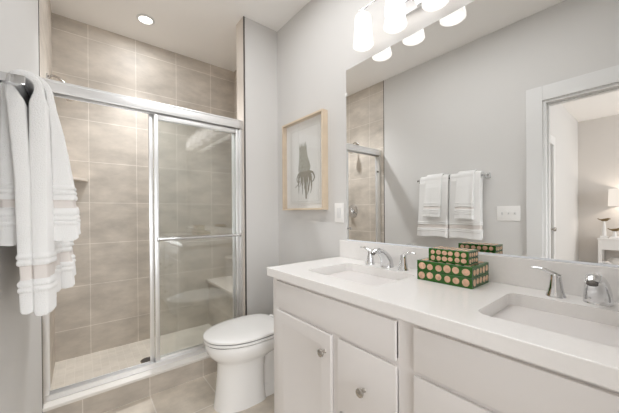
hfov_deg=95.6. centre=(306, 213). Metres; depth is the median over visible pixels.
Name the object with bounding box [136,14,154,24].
recessed light
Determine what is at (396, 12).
vanity light
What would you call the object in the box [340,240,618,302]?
backsplash
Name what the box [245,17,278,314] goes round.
wall
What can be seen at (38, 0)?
trim
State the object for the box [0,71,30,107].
towel bar
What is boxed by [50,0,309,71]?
ceiling
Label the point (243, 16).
trim
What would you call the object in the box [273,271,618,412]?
vanity cabinet
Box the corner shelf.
[73,177,87,181]
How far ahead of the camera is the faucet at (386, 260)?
1.44 m
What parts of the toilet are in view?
seat, lid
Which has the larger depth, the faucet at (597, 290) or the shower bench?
the shower bench
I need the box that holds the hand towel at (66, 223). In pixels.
[0,71,80,245]
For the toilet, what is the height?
0.736 m
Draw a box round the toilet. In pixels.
[203,314,273,412]
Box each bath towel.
[5,69,61,315]
[60,240,75,288]
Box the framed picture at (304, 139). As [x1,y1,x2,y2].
[282,109,327,209]
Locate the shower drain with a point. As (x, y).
(146, 359)
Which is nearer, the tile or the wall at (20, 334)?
the wall at (20, 334)
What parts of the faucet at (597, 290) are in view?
handle, spout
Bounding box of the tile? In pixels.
[236,17,244,315]
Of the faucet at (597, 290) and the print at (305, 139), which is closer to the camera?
the faucet at (597, 290)
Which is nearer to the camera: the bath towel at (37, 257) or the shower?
the bath towel at (37, 257)
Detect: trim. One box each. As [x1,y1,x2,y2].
[38,0,42,412]
[243,16,246,315]
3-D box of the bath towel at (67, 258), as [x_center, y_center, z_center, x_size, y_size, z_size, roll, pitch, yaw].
[-0.930,-0.048,1.034,0.123,0.609,0.304,-1,0,-39]
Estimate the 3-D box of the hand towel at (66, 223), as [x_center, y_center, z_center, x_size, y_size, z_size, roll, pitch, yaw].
[-0.748,-0.143,0.795,0.169,0.452,0.157,-1,0,-39]
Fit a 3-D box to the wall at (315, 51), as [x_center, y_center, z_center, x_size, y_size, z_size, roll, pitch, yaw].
[0.358,-0.204,1.771,0.120,2.729,3.523,-1,0,-39]
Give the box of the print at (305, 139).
[290,120,320,204]
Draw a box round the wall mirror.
[345,0,618,266]
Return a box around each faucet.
[360,246,415,270]
[531,266,613,306]
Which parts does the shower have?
arm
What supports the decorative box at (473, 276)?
on the countertop
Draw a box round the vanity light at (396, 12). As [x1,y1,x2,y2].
[353,0,448,51]
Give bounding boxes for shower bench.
[206,275,236,325]
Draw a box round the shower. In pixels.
[46,73,75,100]
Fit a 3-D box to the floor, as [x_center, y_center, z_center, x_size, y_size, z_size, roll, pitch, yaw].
[-0.296,1.187,1.311,1.699,0.078,3.623,-1,0,-39]
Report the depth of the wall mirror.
1.14 m
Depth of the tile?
2.26 m
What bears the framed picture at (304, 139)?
attached to the wall at (315, 51)
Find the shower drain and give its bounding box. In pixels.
[140,357,149,362]
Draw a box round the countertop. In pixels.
[267,240,618,391]
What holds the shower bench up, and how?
on the floor
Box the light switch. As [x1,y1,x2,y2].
[334,203,343,222]
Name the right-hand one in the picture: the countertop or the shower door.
the countertop
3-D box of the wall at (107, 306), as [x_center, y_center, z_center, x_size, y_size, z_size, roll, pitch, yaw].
[-1.410,-0.195,2.691,1.739,2.729,0.120,-1,0,-39]
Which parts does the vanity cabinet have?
door, knob, drawer, knob, drawer, drawer, drawer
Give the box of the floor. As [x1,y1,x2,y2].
[50,324,273,412]
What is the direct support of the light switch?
attached to the wall at (315, 51)
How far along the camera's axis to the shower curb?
1.75 m
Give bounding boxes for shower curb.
[42,352,216,412]
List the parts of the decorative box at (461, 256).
box lid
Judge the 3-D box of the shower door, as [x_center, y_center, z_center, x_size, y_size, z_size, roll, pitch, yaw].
[-0.981,0.144,1.905,1.184,1.767,0.113,-1,0,-39]
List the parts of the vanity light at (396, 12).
lamp shade, lamp shade, plate, lamp shade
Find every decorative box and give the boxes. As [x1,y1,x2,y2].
[417,257,488,288]
[429,246,477,265]
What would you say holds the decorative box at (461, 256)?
on the decorative box at (473, 276)
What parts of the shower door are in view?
header rail, sliding panel, sliding panel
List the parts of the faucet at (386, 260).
handle, spout, handle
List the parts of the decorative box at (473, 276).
box lid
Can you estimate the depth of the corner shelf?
2.20 m
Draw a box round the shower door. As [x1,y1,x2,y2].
[41,77,243,402]
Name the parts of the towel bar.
post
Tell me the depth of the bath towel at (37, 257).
0.70 m
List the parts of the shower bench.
bench seat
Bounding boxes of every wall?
[0,0,54,412]
[52,13,233,361]
[234,0,474,264]
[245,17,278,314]

